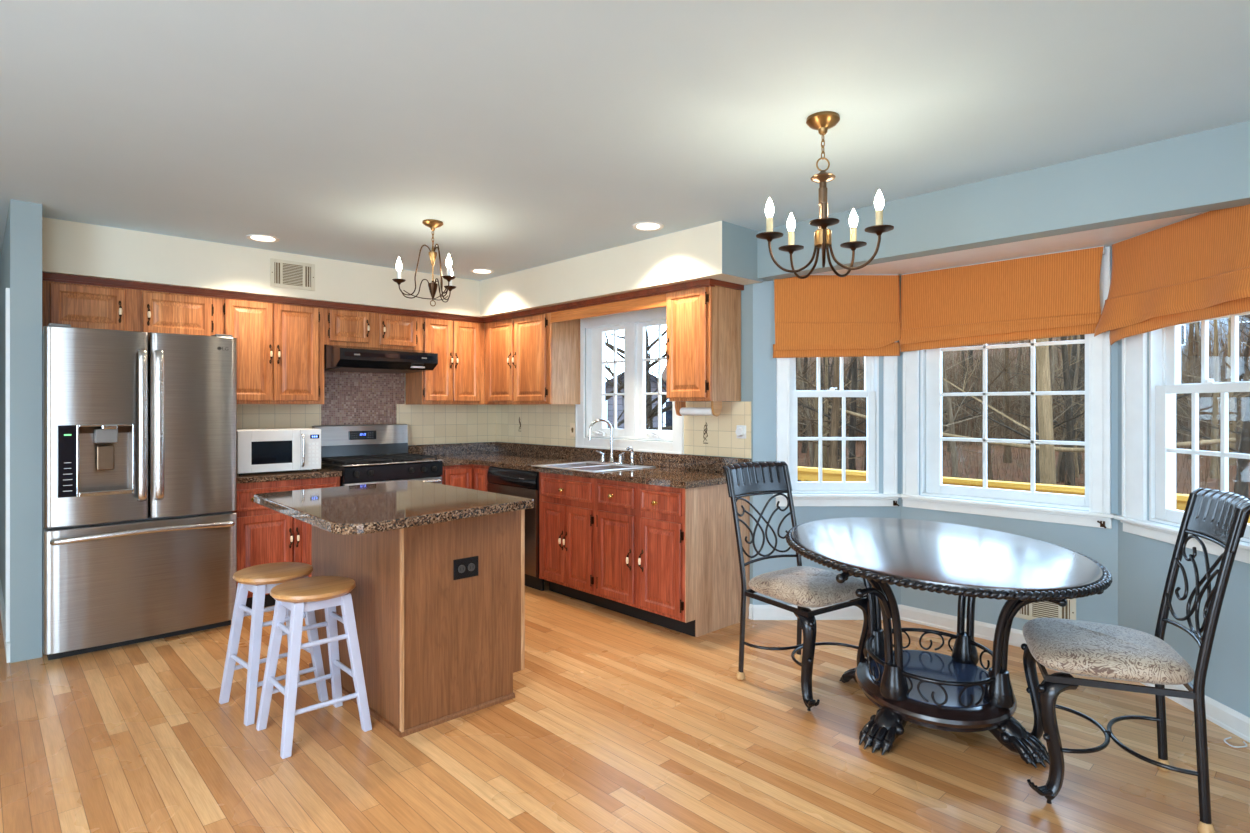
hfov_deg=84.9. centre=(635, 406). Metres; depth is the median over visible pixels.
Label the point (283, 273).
air vent
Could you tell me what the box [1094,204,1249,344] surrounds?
roman shade
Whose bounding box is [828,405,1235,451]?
fallen branch
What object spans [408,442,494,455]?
backsplash
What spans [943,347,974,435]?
bare tree
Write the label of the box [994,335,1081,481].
bare tree
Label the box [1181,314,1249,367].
sky
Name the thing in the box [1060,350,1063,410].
bare tree
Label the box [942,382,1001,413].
bare tree
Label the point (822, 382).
bare tree
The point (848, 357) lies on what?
bare tree
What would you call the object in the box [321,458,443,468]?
cooktop
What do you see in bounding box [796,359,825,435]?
bare tree
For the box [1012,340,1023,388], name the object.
bare tree
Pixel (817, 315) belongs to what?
roman shade
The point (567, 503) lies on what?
base cabinet
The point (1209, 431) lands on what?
bare tree
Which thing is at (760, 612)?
baseboard
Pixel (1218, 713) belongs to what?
baseboard
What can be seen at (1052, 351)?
bare tree
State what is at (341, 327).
upper cabinet
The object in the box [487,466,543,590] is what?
dishwasher
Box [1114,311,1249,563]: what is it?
window
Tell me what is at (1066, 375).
bare tree
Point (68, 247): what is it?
soffit
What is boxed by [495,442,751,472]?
backsplash
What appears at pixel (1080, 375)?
bare tree
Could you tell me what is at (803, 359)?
bare tree
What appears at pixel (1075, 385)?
bare tree
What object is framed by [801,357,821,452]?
bare tree
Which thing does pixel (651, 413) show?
bare tree
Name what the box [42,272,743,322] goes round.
trim
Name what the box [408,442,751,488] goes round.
countertop
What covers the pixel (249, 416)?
backsplash
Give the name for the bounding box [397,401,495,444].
backsplash
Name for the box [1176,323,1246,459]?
bare tree
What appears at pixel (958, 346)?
bare tree
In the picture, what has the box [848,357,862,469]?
bare tree
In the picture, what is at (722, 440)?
backsplash
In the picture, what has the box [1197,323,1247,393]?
bare tree
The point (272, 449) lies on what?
microwave oven
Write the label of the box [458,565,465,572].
socket
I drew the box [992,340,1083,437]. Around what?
bare tree
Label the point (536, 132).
ceiling
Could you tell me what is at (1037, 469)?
bare tree
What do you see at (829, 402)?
bare tree
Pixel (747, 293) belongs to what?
wall
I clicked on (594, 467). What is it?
sink
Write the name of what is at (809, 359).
bare tree
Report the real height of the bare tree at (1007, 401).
6.144 m
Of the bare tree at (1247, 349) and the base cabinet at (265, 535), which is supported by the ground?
the bare tree at (1247, 349)
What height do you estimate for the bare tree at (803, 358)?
5.599 m
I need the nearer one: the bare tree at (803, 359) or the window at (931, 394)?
the window at (931, 394)
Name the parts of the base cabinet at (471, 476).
return frame, door, door, frame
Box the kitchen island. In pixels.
[254,480,533,737]
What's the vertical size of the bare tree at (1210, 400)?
5.406 m
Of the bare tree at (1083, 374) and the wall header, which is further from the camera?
the bare tree at (1083, 374)
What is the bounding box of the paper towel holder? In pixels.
[675,401,721,415]
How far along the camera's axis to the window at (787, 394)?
4.34 m
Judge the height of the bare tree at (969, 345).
7.491 m
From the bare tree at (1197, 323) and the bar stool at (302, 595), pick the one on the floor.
the bar stool at (302, 595)
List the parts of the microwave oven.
handle, control panel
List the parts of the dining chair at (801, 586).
leg, rail, rail, leg, seat frame, leg, seat, leg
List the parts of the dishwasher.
control panel, door panel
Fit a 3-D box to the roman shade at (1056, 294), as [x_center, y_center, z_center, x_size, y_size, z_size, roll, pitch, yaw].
[2.033,-0.103,3.895,0.085,1.453,1.080,0,0,-44]
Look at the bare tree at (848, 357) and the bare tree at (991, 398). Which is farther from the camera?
the bare tree at (848, 357)
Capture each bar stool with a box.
[219,562,328,725]
[256,576,371,758]
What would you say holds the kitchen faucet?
on the countertop at (684, 471)
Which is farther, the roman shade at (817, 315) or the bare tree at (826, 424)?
the bare tree at (826, 424)
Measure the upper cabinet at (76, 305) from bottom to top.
0.307 m
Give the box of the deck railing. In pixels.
[797,466,1249,522]
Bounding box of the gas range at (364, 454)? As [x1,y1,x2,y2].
[312,424,443,485]
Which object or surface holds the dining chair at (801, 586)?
on the floor
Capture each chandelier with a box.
[392,219,455,305]
[756,111,893,278]
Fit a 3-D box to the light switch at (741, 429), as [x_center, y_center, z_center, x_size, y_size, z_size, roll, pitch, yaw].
[0.669,0.161,4.382,0.035,0.085,0.075,0,0,-44]
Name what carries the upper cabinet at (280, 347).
attached to the wall at (484, 323)
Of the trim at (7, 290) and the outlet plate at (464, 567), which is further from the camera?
the trim at (7, 290)
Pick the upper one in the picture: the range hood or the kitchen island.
the range hood
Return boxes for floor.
[0,580,1249,832]
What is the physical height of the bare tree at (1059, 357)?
5.608 m
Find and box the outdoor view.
[796,315,1249,494]
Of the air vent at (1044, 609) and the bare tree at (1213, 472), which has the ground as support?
the bare tree at (1213, 472)
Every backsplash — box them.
[237,404,320,428]
[321,371,404,425]
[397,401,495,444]
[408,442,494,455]
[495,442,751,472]
[496,404,574,446]
[684,402,750,457]
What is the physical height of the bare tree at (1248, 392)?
7.336 m
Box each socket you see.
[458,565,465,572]
[468,563,474,570]
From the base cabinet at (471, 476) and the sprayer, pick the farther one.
the base cabinet at (471, 476)
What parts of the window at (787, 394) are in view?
sash, sash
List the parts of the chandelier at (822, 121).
bulb, bulb, arm, arm, chain, arm, arm, bulb, arm, bulb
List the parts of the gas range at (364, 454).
burner knob, panel, burner knob, door rail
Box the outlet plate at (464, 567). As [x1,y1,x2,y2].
[453,556,477,579]
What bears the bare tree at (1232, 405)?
on the ground
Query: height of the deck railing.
1.585 m
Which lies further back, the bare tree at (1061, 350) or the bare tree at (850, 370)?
the bare tree at (1061, 350)
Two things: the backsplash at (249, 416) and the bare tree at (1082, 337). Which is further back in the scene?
the bare tree at (1082, 337)
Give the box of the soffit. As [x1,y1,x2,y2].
[42,217,762,317]
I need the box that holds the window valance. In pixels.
[550,294,666,322]
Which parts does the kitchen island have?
shoe molding, shoe molding, frame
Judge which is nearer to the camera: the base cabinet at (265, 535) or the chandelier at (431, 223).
the chandelier at (431, 223)
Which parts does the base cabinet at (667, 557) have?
drawer, door, handle, frame, handle, drawer, door, panel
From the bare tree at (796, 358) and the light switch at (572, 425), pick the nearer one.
the light switch at (572, 425)
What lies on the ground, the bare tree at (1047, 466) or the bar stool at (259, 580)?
the bare tree at (1047, 466)
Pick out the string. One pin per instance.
(1225, 739)
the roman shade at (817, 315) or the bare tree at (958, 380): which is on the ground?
the bare tree at (958, 380)
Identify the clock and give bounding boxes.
[348,430,375,439]
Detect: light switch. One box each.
[570,423,574,436]
[736,425,745,438]
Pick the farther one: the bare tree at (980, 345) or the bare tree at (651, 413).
the bare tree at (980, 345)
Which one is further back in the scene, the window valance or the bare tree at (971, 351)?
the bare tree at (971, 351)
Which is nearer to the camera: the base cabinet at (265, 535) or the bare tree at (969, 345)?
the base cabinet at (265, 535)
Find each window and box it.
[575,306,683,453]
[773,341,900,505]
[900,246,1115,528]
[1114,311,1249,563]
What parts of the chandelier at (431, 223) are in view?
bulb, arm, arm, arm, bulb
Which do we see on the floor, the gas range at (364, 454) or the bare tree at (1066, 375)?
the gas range at (364, 454)
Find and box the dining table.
[786,517,1111,767]
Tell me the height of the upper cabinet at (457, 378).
0.729 m
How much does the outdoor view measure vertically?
7.922 m
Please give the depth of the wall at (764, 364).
4.34 m
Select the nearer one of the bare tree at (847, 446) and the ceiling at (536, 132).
the ceiling at (536, 132)
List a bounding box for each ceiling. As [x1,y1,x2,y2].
[0,0,1249,280]
[816,212,1202,275]
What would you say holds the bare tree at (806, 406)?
on the ground
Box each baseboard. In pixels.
[749,604,752,619]
[753,605,900,619]
[901,605,1026,646]
[1140,682,1249,742]
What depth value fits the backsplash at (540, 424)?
6.00 m
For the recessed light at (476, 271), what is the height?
0.008 m
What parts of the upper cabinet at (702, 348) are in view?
handle, door, frame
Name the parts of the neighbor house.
pane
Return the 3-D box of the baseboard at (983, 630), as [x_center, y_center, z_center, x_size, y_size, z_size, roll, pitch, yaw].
[2.078,1.302,3.925,0.016,0.092,1.147,0,0,-44]
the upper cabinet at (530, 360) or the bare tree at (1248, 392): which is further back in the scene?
the bare tree at (1248, 392)
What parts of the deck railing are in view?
sub rail, rail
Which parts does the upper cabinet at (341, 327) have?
door, door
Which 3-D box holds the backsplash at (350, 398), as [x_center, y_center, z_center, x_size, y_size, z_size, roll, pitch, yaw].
[-2.250,0.033,5.577,0.760,0.770,0.010,0,0,-44]
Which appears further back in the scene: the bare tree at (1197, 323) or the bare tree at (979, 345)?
the bare tree at (979, 345)
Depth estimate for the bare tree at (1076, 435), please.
16.21 m
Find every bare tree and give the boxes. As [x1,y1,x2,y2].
[605,326,666,427]
[605,327,803,429]
[796,357,832,466]
[796,357,863,467]
[796,357,865,468]
[796,358,861,389]
[796,359,824,416]
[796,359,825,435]
[797,357,864,434]
[797,358,815,444]
[797,385,865,434]
[799,357,860,467]
[800,358,863,468]
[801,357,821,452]
[801,357,864,459]
[809,359,865,469]
[810,361,850,441]
[814,357,833,408]
[844,346,1013,426]
[844,357,864,435]
[846,357,862,447]
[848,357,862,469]
[942,338,1055,484]
[942,344,1022,479]
[942,345,987,451]
[942,347,990,477]
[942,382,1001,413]
[942,402,971,420]
[943,346,974,417]
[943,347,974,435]
[943,380,993,424]
[946,346,968,432]
[949,338,1084,482]
[957,345,973,407]
[958,345,972,398]
[959,342,1053,462]
[967,345,1001,397]
[981,336,1074,485]
[989,357,1062,435]
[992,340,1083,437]
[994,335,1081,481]
[1001,345,1084,440]
[1005,334,1224,432]
[1007,337,1084,446]
[1011,341,1029,439]
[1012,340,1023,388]
[1012,340,1028,406]
[1018,336,1084,437]
[1020,345,1083,473]
[1024,335,1084,481]
[1026,335,1084,476]
[1029,340,1084,428]
[1055,362,1084,447]
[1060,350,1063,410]
[1176,316,1249,431]
[1176,316,1249,497]
[1176,319,1249,478]
[1176,322,1246,475]
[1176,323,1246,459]
[1181,322,1226,435]
[1181,322,1244,450]
[1184,317,1248,464]
[1184,322,1200,379]
[1190,392,1248,434]
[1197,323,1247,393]
[1203,322,1249,427]
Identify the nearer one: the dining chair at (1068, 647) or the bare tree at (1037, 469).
the dining chair at (1068, 647)
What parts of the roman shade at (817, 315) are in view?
head rail, shade panel, pull cord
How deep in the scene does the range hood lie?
5.15 m
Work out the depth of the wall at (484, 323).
6.39 m
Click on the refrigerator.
(139, 429)
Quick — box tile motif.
[703,423,707,443]
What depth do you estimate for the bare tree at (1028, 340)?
31.12 m
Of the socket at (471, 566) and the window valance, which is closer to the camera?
the socket at (471, 566)
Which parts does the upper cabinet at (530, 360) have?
door, door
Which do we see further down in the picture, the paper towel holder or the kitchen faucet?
the kitchen faucet
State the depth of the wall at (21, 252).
3.64 m
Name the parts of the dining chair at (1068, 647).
leg, leg, seat, seat frame, leg, rail, rail, leg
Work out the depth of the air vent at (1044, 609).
3.74 m
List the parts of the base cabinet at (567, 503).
door, handle, handle, drawer, door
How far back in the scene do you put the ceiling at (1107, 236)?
3.59 m
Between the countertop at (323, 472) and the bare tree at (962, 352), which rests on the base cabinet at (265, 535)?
the countertop at (323, 472)
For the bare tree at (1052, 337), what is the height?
5.016 m
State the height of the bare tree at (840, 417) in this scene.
5.552 m
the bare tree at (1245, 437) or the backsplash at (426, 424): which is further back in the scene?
the bare tree at (1245, 437)
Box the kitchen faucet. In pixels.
[588,419,624,464]
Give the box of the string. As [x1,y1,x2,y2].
[1224,737,1246,747]
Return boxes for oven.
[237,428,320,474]
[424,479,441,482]
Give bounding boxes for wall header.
[757,121,1249,280]
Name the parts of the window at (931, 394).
picture sash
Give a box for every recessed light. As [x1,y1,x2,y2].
[246,234,279,242]
[470,269,493,273]
[632,222,663,230]
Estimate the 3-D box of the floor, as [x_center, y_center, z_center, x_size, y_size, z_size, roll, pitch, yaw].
[-1.271,1.408,2.249,7.500,0.120,12.200,0,0,-44]
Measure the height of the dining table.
0.748 m
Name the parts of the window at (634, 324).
casement sash, casement sash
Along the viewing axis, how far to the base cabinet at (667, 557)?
4.14 m
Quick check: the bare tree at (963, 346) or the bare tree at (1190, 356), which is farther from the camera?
the bare tree at (963, 346)
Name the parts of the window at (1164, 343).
casing, sash, sash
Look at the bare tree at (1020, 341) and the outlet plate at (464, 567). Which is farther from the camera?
the bare tree at (1020, 341)
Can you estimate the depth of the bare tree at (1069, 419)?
15.01 m
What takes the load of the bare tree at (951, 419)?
on the ground
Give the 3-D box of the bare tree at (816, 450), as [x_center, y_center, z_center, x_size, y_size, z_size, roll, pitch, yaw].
[4.443,-1.458,16.493,3.350,6.972,2.297,0,0,-11]
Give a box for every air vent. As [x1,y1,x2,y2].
[270,258,314,290]
[1015,598,1075,619]
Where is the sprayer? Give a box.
[626,447,634,464]
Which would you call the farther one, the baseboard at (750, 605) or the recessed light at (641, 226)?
the baseboard at (750, 605)
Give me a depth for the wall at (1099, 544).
3.71 m
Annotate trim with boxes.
[5,288,9,641]
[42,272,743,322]
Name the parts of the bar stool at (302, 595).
leg, leg, seat, leg, leg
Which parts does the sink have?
bowl, bowl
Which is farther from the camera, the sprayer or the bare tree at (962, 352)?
the bare tree at (962, 352)
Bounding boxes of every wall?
[0,199,41,662]
[405,323,484,444]
[507,284,752,603]
[753,276,900,604]
[901,246,1117,629]
[1118,332,1249,717]
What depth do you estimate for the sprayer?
4.95 m
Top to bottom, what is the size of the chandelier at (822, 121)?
0.587 m
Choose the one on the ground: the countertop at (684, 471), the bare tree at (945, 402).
the bare tree at (945, 402)
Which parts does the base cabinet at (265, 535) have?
door, drawer, handle, handle, door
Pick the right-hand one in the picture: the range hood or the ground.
the ground
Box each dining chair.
[722,461,867,710]
[1021,488,1249,832]
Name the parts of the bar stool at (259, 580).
leg, leg, seat, leg, leg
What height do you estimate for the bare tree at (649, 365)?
7.834 m
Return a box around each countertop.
[237,468,341,483]
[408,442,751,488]
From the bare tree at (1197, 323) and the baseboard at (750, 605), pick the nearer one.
the baseboard at (750, 605)
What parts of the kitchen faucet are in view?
spout, lever handle, plate, lever handle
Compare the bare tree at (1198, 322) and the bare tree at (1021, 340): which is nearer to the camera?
the bare tree at (1198, 322)
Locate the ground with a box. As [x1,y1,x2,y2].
[662,336,1249,497]
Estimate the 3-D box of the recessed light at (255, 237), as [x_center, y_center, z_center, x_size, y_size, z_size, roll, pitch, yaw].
[-2.410,-1.088,4.421,0.192,0.008,0.192,0,0,-44]
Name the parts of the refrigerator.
control panel, door, water spout, freezer drawer, handle, handle, handle, door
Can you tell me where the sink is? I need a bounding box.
[531,461,653,472]
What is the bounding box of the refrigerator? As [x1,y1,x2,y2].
[42,323,236,660]
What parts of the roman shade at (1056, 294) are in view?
shade panel, head rail, pull cord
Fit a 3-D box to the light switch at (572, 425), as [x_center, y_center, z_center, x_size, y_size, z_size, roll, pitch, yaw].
[-0.521,0.191,5.625,0.018,0.115,0.070,0,0,-44]
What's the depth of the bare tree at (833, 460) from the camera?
13.37 m
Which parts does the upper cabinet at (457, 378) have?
door, door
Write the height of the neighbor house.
4.016 m
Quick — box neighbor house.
[605,372,671,428]
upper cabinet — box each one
[42,280,221,335]
[222,298,323,403]
[324,308,421,349]
[406,317,483,404]
[485,313,579,404]
[664,286,740,401]
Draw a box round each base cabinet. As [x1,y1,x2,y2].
[232,477,339,608]
[441,464,489,491]
[539,472,605,607]
[596,479,749,636]
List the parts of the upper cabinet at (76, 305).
door, handle, handle, door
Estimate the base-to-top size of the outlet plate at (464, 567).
0.088 m
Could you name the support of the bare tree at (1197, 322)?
on the ground
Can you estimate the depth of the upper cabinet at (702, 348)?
4.29 m
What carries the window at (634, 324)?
in the wall at (747, 293)
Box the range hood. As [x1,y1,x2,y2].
[324,345,437,373]
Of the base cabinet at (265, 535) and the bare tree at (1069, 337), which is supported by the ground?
the bare tree at (1069, 337)
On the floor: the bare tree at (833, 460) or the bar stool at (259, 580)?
the bar stool at (259, 580)
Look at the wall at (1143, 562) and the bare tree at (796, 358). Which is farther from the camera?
the bare tree at (796, 358)
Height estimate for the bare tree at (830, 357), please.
7.065 m
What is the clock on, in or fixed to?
on the gas range at (364, 454)
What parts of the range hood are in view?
trim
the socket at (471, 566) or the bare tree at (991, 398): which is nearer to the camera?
the socket at (471, 566)
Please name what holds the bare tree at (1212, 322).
on the ground
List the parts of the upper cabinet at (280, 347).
door, handle, handle, door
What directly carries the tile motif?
attached to the wall at (747, 293)
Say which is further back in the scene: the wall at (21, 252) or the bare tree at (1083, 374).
the bare tree at (1083, 374)
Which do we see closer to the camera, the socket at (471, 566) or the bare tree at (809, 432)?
the socket at (471, 566)

